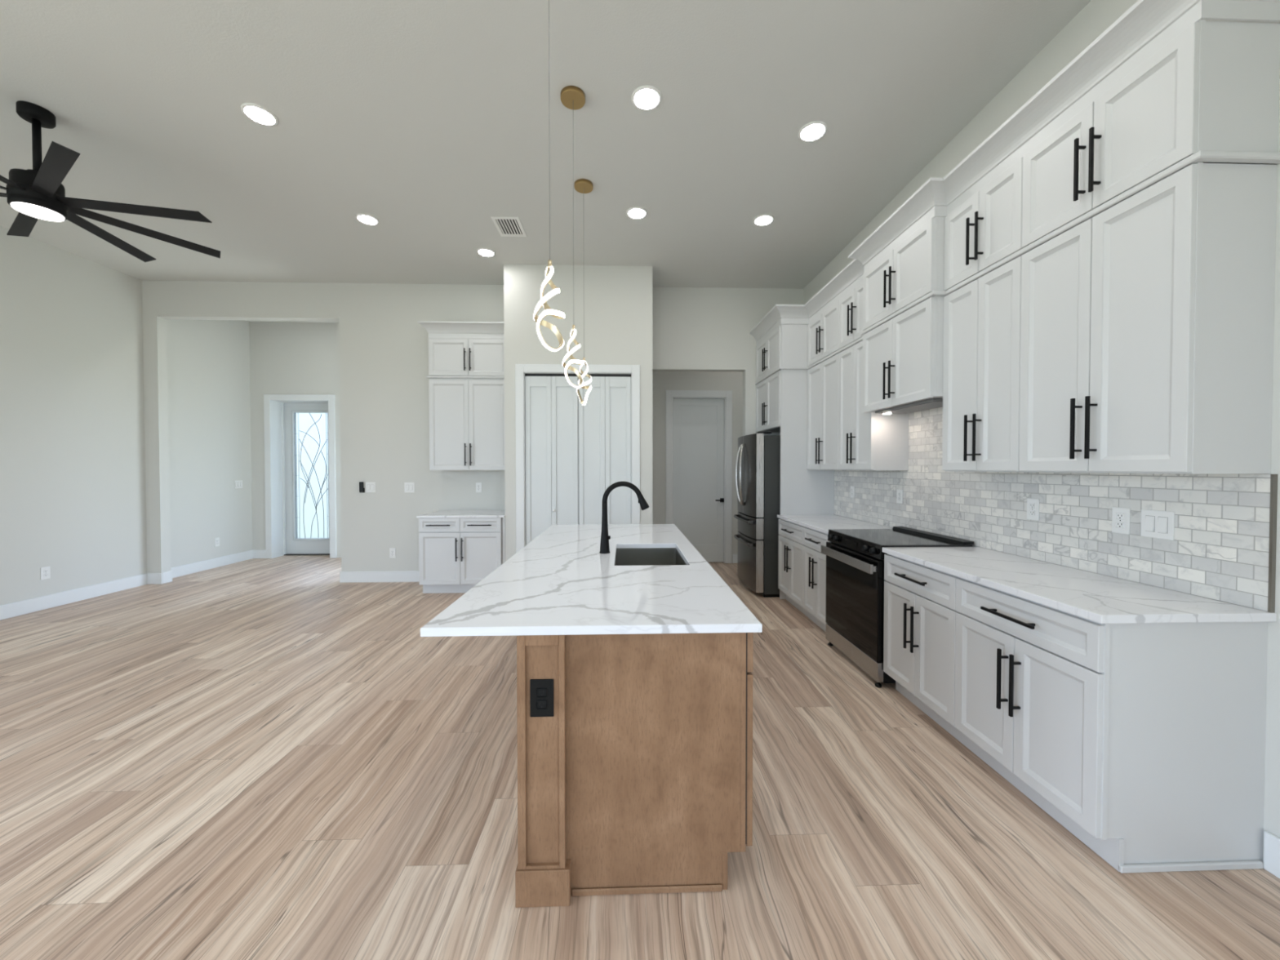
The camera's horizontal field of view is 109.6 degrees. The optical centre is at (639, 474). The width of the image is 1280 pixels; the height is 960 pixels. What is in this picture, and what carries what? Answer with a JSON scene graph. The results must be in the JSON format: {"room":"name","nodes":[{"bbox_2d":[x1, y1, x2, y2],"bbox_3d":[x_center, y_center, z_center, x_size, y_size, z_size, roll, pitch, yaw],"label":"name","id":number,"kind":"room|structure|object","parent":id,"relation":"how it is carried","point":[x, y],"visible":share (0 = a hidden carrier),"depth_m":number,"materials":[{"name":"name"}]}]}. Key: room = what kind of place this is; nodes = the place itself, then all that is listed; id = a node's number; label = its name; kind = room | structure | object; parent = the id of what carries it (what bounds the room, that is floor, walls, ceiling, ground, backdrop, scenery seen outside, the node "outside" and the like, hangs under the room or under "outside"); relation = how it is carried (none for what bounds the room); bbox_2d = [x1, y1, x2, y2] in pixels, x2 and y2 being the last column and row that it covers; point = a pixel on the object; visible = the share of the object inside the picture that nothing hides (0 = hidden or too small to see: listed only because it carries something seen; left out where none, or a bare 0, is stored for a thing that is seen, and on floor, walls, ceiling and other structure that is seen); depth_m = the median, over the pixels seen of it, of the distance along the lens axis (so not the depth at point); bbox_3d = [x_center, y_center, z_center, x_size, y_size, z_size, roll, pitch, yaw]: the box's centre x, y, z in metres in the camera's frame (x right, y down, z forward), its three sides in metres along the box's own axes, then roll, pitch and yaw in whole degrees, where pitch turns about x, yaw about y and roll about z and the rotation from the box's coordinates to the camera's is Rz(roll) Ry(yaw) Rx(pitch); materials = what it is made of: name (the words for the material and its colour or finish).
{"room":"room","nodes":[
{"label":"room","id":0,"kind":"room"},
{"bbox_2d":[0,225,252,605],"bbox_3d":[-5.950,-0.437,0.897,0.120,3.700,13.400,0,1,-2],"label":"wall","id":1,"kind":"structure","parent":0,"point":[73,495],"depth_m":5.02,"materials":[{"name":"paint"}]},
{"bbox_2d":[40,566,50,580],"bbox_3d":[-6.005,0.993,4.560,0.009,0.124,0.074,0,1,-2],"label":"wall outlet","id":2,"kind":"object","parent":1,"relation":"attached to","point":[45,571],"visible":1,"depth_m":4.56,"materials":[{"name":"plastic"}]},
{"bbox_2d":[0,573,147,620],"bbox_3d":[-5.959,1.308,3.280,0.016,0.136,4.510,0,1,-2],"label":"baseboard","id":3,"kind":"structure","parent":1,"relation":"attached to","point":[36,604],"depth_m":4.74,"materials":[{"name":"paint"}]},
{"bbox_2d":[214,537,219,546],"bbox_3d":[-6.069,0.967,6.479,0.009,0.124,0.074,0,1,-2],"label":"wall outlet","id":4,"kind":"object","parent":1,"relation":"attached to","point":[216,540],"visible":1,"depth_m":6.47,"materials":[{"name":"plastic"}]},
{"bbox_2d":[171,549,266,577],"bbox_3d":[-5.962,1.259,6.380,0.215,0.136,1.447,0,1,-2],"label":"baseboard","id":5,"kind":"structure","parent":1,"relation":"attached to","point":[187,569],"depth_m":6.45,"materials":[{"name":"paint"}]},
{"bbox_2d":[234,480,242,488],"bbox_3d":[-6.081,0.145,6.840,0.011,0.118,0.138,0,1,-2],"label":"light switch","id":6,"kind":"object","parent":1,"relation":"attached to","point":[237,484],"visible":1,"depth_m":6.83,"materials":[{"name":"plastic"}]},
{"bbox_2d":[248,322,341,557],"bbox_3d":[-4.772,-0.538,7.266,2.657,3.700,0.300,0,1,-2],"label":"wall","id":7,"kind":"structure","parent":0,"point":[286,357],"depth_m":7.08,"materials":[{"name":"paint"}]},
{"bbox_2d":[263,394,336,558],"bbox_3d":[-5.345,0.026,7.268,1.080,2.573,0.361,0,1,-2],"label":"door","id":8,"kind":"structure","parent":7,"relation":"in","point":[300,494],"depth_m":7.37,"materials":[{"name":"paint"}]},
{"bbox_2d":[142,280,803,573],"bbox_3d":[-1.944,-0.526,6.362,8.251,3.700,1.440,0,1,-2],"label":"wall","id":9,"kind":"structure","parent":0,"point":[384,388],"depth_m":5.60,"materials":[{"name":"paint"}]},
{"bbox_2d":[147,570,419,584],"bbox_3d":[-4.259,1.270,5.645,3.539,0.136,0.136,0,1,-2],"label":"baseboard","id":10,"kind":"structure","parent":9,"relation":"attached to","point":[406,575],"depth_m":5.61,"materials":[{"name":"paint"}]},
{"bbox_2d":[359,481,364,492],"bbox_3d":[-3.445,0.154,5.586,0.057,0.132,0.031,0,1,-2],"label":"remote","id":11,"kind":"object","parent":9,"relation":"attached to","point":[362,489],"visible":1,"depth_m":5.57,"materials":[{"name":"black plastic"}]},
{"bbox_2d":[365,482,375,492],"bbox_3d":[-3.343,0.154,5.600,0.122,0.128,0.011,0,1,-2],"label":"light switch","id":12,"kind":"object","parent":9,"relation":"attached to","point":[370,486],"visible":1,"depth_m":5.60,"materials":[{"name":"plastic"}]},
{"bbox_2d":[389,547,395,558],"bbox_3d":[-3.083,0.975,5.622,0.074,0.124,0.009,0,1,-2],"label":"wall outlet","id":13,"kind":"object","parent":9,"relation":"attached to","point":[392,550],"visible":1,"depth_m":5.62,"materials":[{"name":"plastic"}]},
{"bbox_2d":[404,482,414,492],"bbox_3d":[-2.870,0.158,5.615,0.122,0.126,0.011,0,1,-2],"label":"light switch","id":14,"kind":"object","parent":9,"relation":"attached to","point":[408,486],"visible":1,"depth_m":5.61,"materials":[{"name":"plastic"}]},
{"bbox_2d":[428,377,504,470],"bbox_3d":[-2.007,-0.596,5.451,0.942,1.084,0.374,0,1,-2],"label":"upper cabinet","id":15,"kind":"object","parent":9,"relation":"attached to","point":[467,415],"visible":0.94,"depth_m":5.32,"materials":[{"name":"paint"}]},
{"bbox_2d":[426,375,504,378],"bbox_3d":[-2.020,-1.150,5.462,0.966,0.022,0.334,0,1,-2],"label":"trim","id":16,"kind":"structure","parent":15,"relation":"attached to","point":[427,376],"depth_m":5.30,"materials":[{"name":"paint"}]},
{"bbox_2d":[428,337,504,376],"bbox_3d":[-2.008,-1.383,5.439,0.942,0.443,0.374,0,1,-2],"label":"upper cabinet","id":17,"kind":"object","parent":9,"relation":"attached to","point":[446,357],"visible":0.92,"depth_m":5.30,"materials":[{"name":"paint"}]},
{"bbox_2d":[417,320,504,338],"bbox_3d":[-2.055,-1.690,5.416,1.037,0.170,0.404,0,1,-2],"label":"crown molding","id":18,"kind":"structure","parent":17,"relation":"attached to","point":[435,329],"depth_m":5.28,"materials":[{"name":"paint"}]},
{"bbox_2d":[475,482,481,492],"bbox_3d":[-2.018,0.158,5.645,0.072,0.124,0.009,0,1,-2],"label":"wall outlet","id":19,"kind":"object","parent":9,"relation":"attached to","point":[478,485],"visible":1,"depth_m":5.64,"materials":[{"name":"plastic"}]},
{"bbox_2d":[732,554,737,563],"bbox_3d":[1.089,1.256,6.246,1.962,0.136,0.952,0,1,-2],"label":"baseboard","id":20,"kind":"structure","parent":9,"relation":"attached to","point":[734,556],"depth_m":6.72,"materials":[{"name":"paint"}]},
{"bbox_2d":[0,0,1091,323],"bbox_3d":[-1.822,-2.339,0.814,8.531,0.100,13.620,0,1,-2],"label":"ceiling","id":21,"kind":"structure","parent":0,"point":[431,120],"depth_m":2.98,"materials":[{"name":"paint"}]},
{"bbox_2d":[0,100,220,262],"bbox_3d":[-3.839,-1.990,2.875,1.672,0.658,1.672,0,1,6],"label":"ceiling fan","id":22,"kind":"object","parent":21,"relation":"hanging from","point":[37,193],"visible":1,"depth_m":2.89,"materials":[{"name":"black metal"}]},
{"bbox_2d":[240,102,278,126],"bbox_3d":[-2.449,-2.316,2.908,0.188,0.010,0.188,0,1,-2],"label":"recessed light","id":23,"kind":"object","parent":21,"relation":"in","point":[260,114],"visible":1,"depth_m":2.90,"materials":[{"name":"paint"}]},
{"bbox_2d":[355,213,379,225],"bbox_3d":[-2.494,-2.335,4.132,0.188,0.010,0.188,0,1,-2],"label":"recessed light","id":24,"kind":"object","parent":21,"relation":"in","point":[366,219],"visible":1,"depth_m":4.12,"materials":[{"name":"white plastic"}]},
{"bbox_2d":[476,248,495,256],"bbox_3d":[-1.625,-2.346,4.767,0.188,0.010,0.188,0,1,-2],"label":"recessed light","id":25,"kind":"object","parent":21,"relation":"in","point":[482,251],"visible":1,"depth_m":4.76,"materials":[{"name":"white plastic"}]},
{"bbox_2d":[490,216,526,236],"bbox_3d":[-1.233,-2.339,4.263,0.250,0.009,0.340,0,1,-2],"label":"ceiling vent","id":26,"kind":"object","parent":21,"relation":"in","point":[508,226],"visible":1,"depth_m":4.26,"materials":[{"name":"metal"}]},
{"bbox_2d":[533,0,564,351],"bbox_3d":[-0.383,-1.417,1.910,0.151,1.778,0.151,0,1,-2],"label":"pendant light","id":27,"kind":"object","parent":21,"relation":"hanging from","point":[543,302],"visible":1,"depth_m":1.91,"materials":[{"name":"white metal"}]},
{"bbox_2d":[547,259,551,268],"bbox_3d":[-0.383,-0.894,1.919,0.022,0.036,0.022,0,1,-2],"label":"socket","id":28,"kind":"object","parent":27,"relation":"attached to","point":[549,262],"depth_m":1.91,"materials":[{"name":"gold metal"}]},
{"bbox_2d":[560,85,585,387],"bbox_3d":[-0.410,-1.431,2.778,0.151,1.778,0.151,0,1,-2],"label":"pendant light","id":29,"kind":"object","parent":21,"relation":"hanging from","point":[572,97],"visible":1,"depth_m":2.77,"materials":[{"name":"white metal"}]},
{"bbox_2d":[573,178,593,404],"bbox_3d":[-0.453,-1.450,3.645,0.151,1.767,0.151,0,1,-2],"label":"pendant light","id":30,"kind":"object","parent":21,"relation":"hanging from","point":[580,185],"visible":0.88,"depth_m":3.63,"materials":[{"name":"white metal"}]},
{"bbox_2d":[626,206,647,218],"bbox_3d":[-0.028,-2.336,4.031,0.188,0.010,0.188,0,1,-2],"label":"recessed light","id":31,"kind":"object","parent":21,"relation":"in","point":[635,212],"visible":1,"depth_m":4.01,"materials":[{"name":"white plastic"}]},
{"bbox_2d":[631,84,662,111],"bbox_3d":[0.041,-2.316,2.780,0.188,0.010,0.188,0,1,-2],"label":"recessed light","id":32,"kind":"object","parent":21,"relation":"in","point":[646,97],"visible":1,"depth_m":2.77,"materials":[{"name":"white plastic"}]},
{"bbox_2d":[752,213,773,225],"bbox_3d":[1.136,-2.338,4.147,0.188,0.010,0.188,0,1,-2],"label":"recessed light","id":33,"kind":"object","parent":21,"relation":"in","point":[765,219],"visible":1,"depth_m":4.13,"materials":[{"name":"white plastic"}]},
{"bbox_2d":[798,120,827,142],"bbox_3d":[1.170,-2.321,3.056,0.188,0.010,0.188,0,1,-2],"label":"recessed light","id":34,"kind":"object","parent":21,"relation":"in","point":[814,131],"visible":1,"depth_m":3.04,"materials":[{"name":"white plastic"}]},
{"bbox_2d":[503,264,652,561],"bbox_3d":[-0.716,-0.519,5.868,1.666,3.700,1.532,0,1,-2],"label":"wall","id":35,"kind":"structure","parent":0,"point":[618,300],"depth_m":5.09,"materials":[{"name":"paint"}]},
{"bbox_2d":[515,364,639,553],"bbox_3d":[-0.700,0.050,5.147,1.396,2.585,0.109,0,1,-2],"label":"door","id":36,"kind":"structure","parent":35,"relation":"in","point":[549,491],"depth_m":5.13,"materials":[{"name":"paint"}]},
{"bbox_2d":[0,555,1279,959],"bbox_3d":[-1.820,1.451,0.873,8.531,0.080,13.620,0,1,-2],"label":"floor","id":37,"kind":"structure","parent":0,"point":[254,758],"depth_m":1.82,"materials":[{"name":"brown wood"}]},
{"bbox_2d":[418,516,505,593],"bbox_3d":[-2.002,0.907,5.331,0.944,0.868,0.661,0,1,-2],"label":"base cabinet","id":38,"kind":"object","parent":37,"relation":"on","point":[455,554],"visible":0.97,"depth_m":5.05,"materials":[{"name":"paint"}]},
{"bbox_2d":[416,510,505,517],"bbox_3d":[-2.013,0.462,5.341,0.964,0.022,0.624,0,1,-2],"label":"countertop","id":39,"kind":"structure","parent":38,"relation":"on","point":[441,513],"depth_m":5.22,"materials":[{"name":"stone"}]},
{"bbox_2d":[515,632,753,907],"bbox_3d":[-0.031,0.938,2.760,0.830,0.884,2.594,0,1,-2],"label":"kitchen island","id":40,"kind":"object","parent":37,"relation":"on","point":[639,779],"visible":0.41,"depth_m":1.50,"materials":[{"name":"brown wood"}]},
{"bbox_2d":[529,679,553,716],"bbox_3d":[-0.318,0.724,1.463,0.076,0.122,0.009,0,1,-2],"label":"wall outlet","id":41,"kind":"object","parent":40,"relation":"attached to","point":[541,691],"visible":1,"depth_m":1.46,"materials":[{"name":"black plastic"}]},
{"bbox_2d":[536,688,546,697],"bbox_3d":[-0.318,0.705,1.461,0.033,0.027,0.004,0,1,-2],"label":"receptacle","id":42,"kind":"object","parent":41,"relation":"attached to","point":[540,692],"depth_m":1.46,"materials":[{"name":"black plastic"}]},
{"bbox_2d":[536,700,546,709],"bbox_3d":[-0.318,0.744,1.461,0.033,0.027,0.004,0,1,-2],"label":"receptacle","id":43,"kind":"object","parent":41,"relation":"attached to","point":[540,704],"depth_m":1.46,"materials":[{"name":"black plastic"}]},
{"bbox_2d":[420,524,762,636],"bbox_3d":[-0.193,0.480,2.757,1.097,0.029,2.611,0,1,-2],"label":"island countertop","id":44,"kind":"structure","parent":40,"relation":"on","point":[560,583],"depth_m":1.83,"materials":[{"name":"stone"}]},
{"bbox_2d":[599,481,648,553],"bbox_3d":[-0.094,0.252,2.730,0.299,0.428,0.117,0,1,-2],"label":"faucet","id":45,"kind":"object","parent":44,"relation":"on","point":[604,544],"visible":1,"depth_m":2.69,"materials":[{"name":"black metal"}]},
{"bbox_2d":[614,547,686,565],"bbox_3d":[0.054,0.602,2.691,0.448,0.211,0.717,0,1,-2],"label":"sink","id":46,"kind":"object","parent":44,"relation":"in","point":[637,556],"visible":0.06,"depth_m":3.03,"materials":[{"name":"metal"}]},
{"bbox_2d":[733,431,780,597],"bbox_3d":[1.608,0.432,5.335,0.924,1.812,0.818,0,1,-2],"label":"refrigerator","id":47,"kind":"object","parent":37,"relation":"on","point":[757,484],"visible":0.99,"depth_m":4.93,"materials":[{"name":"grey metal"}]},
{"bbox_2d":[777,518,811,619],"bbox_3d":[1.793,0.909,4.544,0.666,0.883,0.682,0,1,-2],"label":"base cabinet","id":48,"kind":"object","parent":37,"relation":"on","point":[790,540],"visible":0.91,"depth_m":4.49,"materials":[{"name":"paint"}]},
{"bbox_2d":[779,324,834,599],"bbox_3d":[1.815,-0.136,4.881,0.596,2.962,0.022,0,1,-2],"label":"refrigerator surround","id":49,"kind":"object","parent":37,"relation":"on","point":[803,491],"visible":0.52,"depth_m":4.86,"materials":[{"name":"paint"}]},
{"bbox_2d":[803,527,831,631],"bbox_3d":[1.813,0.919,3.933,0.666,0.883,0.541,0,1,-2],"label":"base cabinet","id":50,"kind":"object","parent":37,"relation":"on","point":[814,561],"visible":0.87,"depth_m":3.93,"materials":[{"name":"paint"}]},
{"bbox_2d":[777,514,893,533],"bbox_3d":[1.816,0.456,4.267,0.634,0.030,1.223,0,1,-2],"label":"countertop","id":51,"kind":"structure","parent":50,"relation":"on","point":[820,522],"depth_m":4.16,"materials":[{"name":"stone"}]},
{"bbox_2d":[821,526,973,688],"bbox_3d":[1.802,0.897,3.278,0.673,0.947,0.759,0,1,-2],"label":"range","id":52,"kind":"object","parent":37,"relation":"on","point":[855,557],"visible":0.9,"depth_m":3.15,"materials":[{"name":"black metal"}]},
{"bbox_2d":[828,528,972,547],"bbox_3d":[1.831,0.455,3.272,0.595,0.021,0.759,0,1,-2],"label":"cooktop","id":53,"kind":"object","parent":52,"relation":"in","point":[870,538],"depth_m":3.17,"materials":[{"name":"black glass"}]},
{"bbox_2d":[883,553,969,749],"bbox_3d":[1.858,0.940,2.586,0.666,0.883,0.624,0,1,-2],"label":"base cabinet","id":54,"kind":"object","parent":37,"relation":"on","point":[920,611],"visible":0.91,"depth_m":2.52,"materials":[{"name":"paint"}]},
{"bbox_2d":[954,577,1267,873],"bbox_3d":[1.879,0.950,1.927,0.666,0.883,0.695,0,1,-2],"label":"base cabinet","id":55,"kind":"object","parent":37,"relation":"on","point":[1145,742],"visible":0.98,"depth_m":1.60,"materials":[{"name":"paint"}]},
{"bbox_2d":[882,546,1276,623],"bbox_3d":[1.884,0.488,2.228,0.634,0.030,1.328,0,1,-2],"label":"countertop","id":56,"kind":"structure","parent":55,"relation":"on","point":[1100,598],"depth_m":1.89,"materials":[{"name":"stone"}]},
{"bbox_2d":[652,371,742,554],"bbox_3d":[1.020,-0.534,6.752,2.062,3.700,0.120,0,1,-2],"label":"wall","id":57,"kind":"structure","parent":0,"point":[662,381],"depth_m":6.68,"materials":[{"name":"paint"}]},
{"bbox_2d":[666,390,732,563],"bbox_3d":[0.873,0.035,6.723,0.986,2.563,0.145,0,1,-2],"label":"door","id":58,"kind":"structure","parent":57,"relation":"in","point":[699,424],"depth_m":6.72,"materials":[{"name":"paint"}]},
{"bbox_2d":[803,0,1279,863],"bbox_3d":[2.311,-0.440,0.720,0.120,3.700,12.500,0,1,-2],"label":"wall","id":59,"kind":"structure","parent":0,"point":[1097,15],"depth_m":2.25,"materials":[{"name":"paint"}]},
{"bbox_2d":[755,370,780,432],"bbox_3d":[1.771,-0.835,5.319,0.654,0.610,0.876,0,1,-2],"label":"upper cabinet","id":60,"kind":"object","parent":59,"relation":"attached to","point":[767,391],"visible":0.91,"depth_m":5.25,"materials":[{"name":"paint"}]},
{"bbox_2d":[755,324,781,382],"bbox_3d":[1.771,-1.394,5.310,0.654,0.459,0.876,0,1,-2],"label":"upper cabinet","id":61,"kind":"object","parent":59,"relation":"attached to","point":[768,351],"visible":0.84,"depth_m":5.25,"materials":[{"name":"paint"}]},
{"bbox_2d":[807,300,839,366],"bbox_3d":[1.946,-1.382,4.497,0.358,0.459,0.709,0,1,-2],"label":"upper cabinet","id":62,"kind":"object","parent":59,"relation":"attached to","point":[823,332],"visible":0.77,"depth_m":4.45,"materials":[{"name":"paint"}]},
{"bbox_2d":[807,353,839,470],"bbox_3d":[1.946,-0.588,4.510,0.358,1.078,0.709,0,1,-2],"label":"upper cabinet","id":63,"kind":"object","parent":59,"relation":"attached to","point":[822,378],"visible":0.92,"depth_m":4.47,"materials":[{"name":"paint"}]},
{"bbox_2d":[838,282,862,349],"bbox_3d":[1.967,-1.372,3.862,0.358,0.459,0.562,0,1,-2],"label":"upper cabinet","id":64,"kind":"object","parent":59,"relation":"attached to","point":[851,306],"visible":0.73,"depth_m":3.88,"materials":[{"name":"paint"}]},
{"bbox_2d":[838,340,908,470],"bbox_3d":[1.967,-0.578,3.875,0.358,1.078,0.562,0,1,-2],"label":"upper cabinet","id":65,"kind":"object","parent":59,"relation":"attached to","point":[868,441],"visible":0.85,"depth_m":3.77,"materials":[{"name":"paint"}]},
{"bbox_2d":[862,296,944,413],"bbox_3d":[1.951,-0.795,3.187,0.436,0.622,0.803,0,1,-2],"label":"upper cabinet","id":66,"kind":"object","parent":59,"relation":"attached to","point":[902,360],"visible":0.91,"depth_m":3.04,"materials":[{"name":"paint"}]},
{"bbox_2d":[875,398,942,414],"bbox_3d":[1.967,-0.476,3.190,0.255,0.029,0.660,0,1,-2],"label":"hood insert","id":67,"kind":"object","parent":66,"relation":"attached to","point":[931,403],"visible":0.93,"depth_m":3.17,"materials":[{"name":"silver metal"}]},
{"bbox_2d":[862,216,945,330],"bbox_3d":[1.950,-1.361,3.178,0.436,0.459,0.803,0,1,-2],"label":"upper cabinet","id":68,"kind":"object","parent":59,"relation":"attached to","point":[914,268],"visible":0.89,"depth_m":3.03,"materials":[{"name":"paint"}]},
{"bbox_2d":[942,255,1022,471],"bbox_3d":[2.012,-0.557,2.519,0.358,1.078,0.544,0,1,-2],"label":"upper cabinet","id":69,"kind":"object","parent":59,"relation":"attached to","point":[981,357],"visible":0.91,"depth_m":2.47,"materials":[{"name":"paint"}]},
{"bbox_2d":[943,156,1022,290],"bbox_3d":[2.011,-1.350,2.506,0.358,0.459,0.544,0,1,-2],"label":"upper cabinet","id":70,"kind":"object","parent":59,"relation":"attached to","point":[985,229],"visible":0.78,"depth_m":2.46,"materials":[{"name":"paint"}]},
{"bbox_2d":[834,406,1277,612],"bbox_3d":[2.161,-0.017,3.226,0.014,0.948,3.310,0,1,-2],"label":"backsplash","id":71,"kind":"structure","parent":59,"relation":"attached to","point":[1223,548],"depth_m":2.19,"materials":[{"name":"tile"}]},
{"bbox_2d":[850,485,854,497],"bbox_3d":[2.110,0.169,4.487,0.009,0.116,0.076,0,1,-2],"label":"wall outlet","id":72,"kind":"object","parent":71,"relation":"attached to","point":[852,487],"visible":1,"depth_m":4.47,"materials":[{"name":"plastic"}]},
{"bbox_2d":[896,488,902,503],"bbox_3d":[2.136,0.177,3.713,0.009,0.116,0.076,0,1,-2],"label":"wall outlet","id":73,"kind":"object","parent":71,"relation":"attached to","point":[900,492],"visible":1,"depth_m":3.71,"materials":[{"name":"plastic"}]},
{"bbox_2d":[1026,497,1039,520],"bbox_3d":[2.176,0.191,2.501,0.009,0.118,0.072,0,1,-2],"label":"wall outlet","id":74,"kind":"object","parent":71,"relation":"attached to","point":[1033,504],"visible":1,"depth_m":2.50,"materials":[{"name":"plastic"}]},
{"bbox_2d":[1029,502,1035,508],"bbox_3d":[2.174,0.172,2.500,0.004,0.027,0.033,0,1,-2],"label":"receptacle","id":75,"kind":"object","parent":74,"relation":"attached to","point":[1032,505],"depth_m":2.50,"materials":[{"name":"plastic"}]},
{"bbox_2d":[1029,510,1035,515],"bbox_3d":[2.174,0.211,2.501,0.004,0.027,0.033,0,1,-2],"label":"receptacle","id":76,"kind":"object","parent":74,"relation":"attached to","point":[1031,512],"depth_m":2.50,"materials":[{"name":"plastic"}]},
{"bbox_2d":[1111,506,1130,534],"bbox_3d":[2.191,0.208,2.057,0.009,0.118,0.072,0,1,-2],"label":"wall outlet","id":77,"kind":"object","parent":71,"relation":"attached to","point":[1120,516],"visible":1,"depth_m":2.05,"materials":[{"name":"plastic"}]},
{"bbox_2d":[1115,512,1124,519],"bbox_3d":[2.188,0.189,2.057,0.004,0.027,0.033,0,1,-2],"label":"receptacle","id":78,"kind":"object","parent":77,"relation":"attached to","point":[1118,515],"depth_m":2.06,"materials":[{"name":"plastic"}]},
{"bbox_2d":[1115,521,1124,528],"bbox_3d":[2.188,0.228,2.057,0.004,0.027,0.033,0,1,-2],"label":"receptacle","id":79,"kind":"object","parent":77,"relation":"attached to","point":[1118,524],"depth_m":2.06,"materials":[{"name":"plastic"}]},
{"bbox_2d":[1140,509,1174,540],"bbox_3d":[2.194,0.210,1.917,0.011,0.118,0.118,0,1,-2],"label":"light switch","id":80,"kind":"object","parent":71,"relation":"attached to","point":[1158,524],"visible":1,"depth_m":1.91,"materials":[{"name":"plastic"}]},
{"bbox_2d":[1018,161,1277,474],"bbox_3d":[2.032,-0.547,1.909,0.358,1.078,0.676,0,1,-2],"label":"upper cabinet","id":81,"kind":"object","parent":59,"relation":"attached to","point":[1147,324],"visible":1,"depth_m":1.66,"materials":[{"name":"paint"}]},
{"bbox_2d":[755,150,1279,384],"bbox_3d":[1.803,-1.126,3.639,0.327,0.025,4.261,0,1,-7],"label":"trim","id":82,"kind":"structure","parent":81,"relation":"attached to","point":[1202,155],"depth_m":1.85,"materials":[{"name":"paint"}]},
{"bbox_2d":[1022,19,1279,248],"bbox_3d":[2.032,-1.341,1.897,0.358,0.459,0.676,0,1,-2],"label":"upper cabinet","id":83,"kind":"object","parent":59,"relation":"attached to","point":[1215,86],"visible":0.84,"depth_m":1.66,"materials":[{"name":"paint"}]},
{"bbox_2d":[749,0,1279,346],"bbox_3d":[1.768,-1.685,3.594,0.404,0.174,4.338,0,1,-7],"label":"crown molding","id":84,"kind":"structure","parent":83,"relation":"attached to","point":[1147,26],"depth_m":2.12,"materials":[{"name":"paint"}]},
{"bbox_2d":[1262,831,1279,878],"bbox_3d":[2.261,1.350,0.249,0.016,0.136,2.705,0,1,-2],"label":"baseboard","id":85,"kind":"structure","parent":59,"relation":"attached to","point":[1271,842],"depth_m":1.58,"materials":[{"name":"paint"}]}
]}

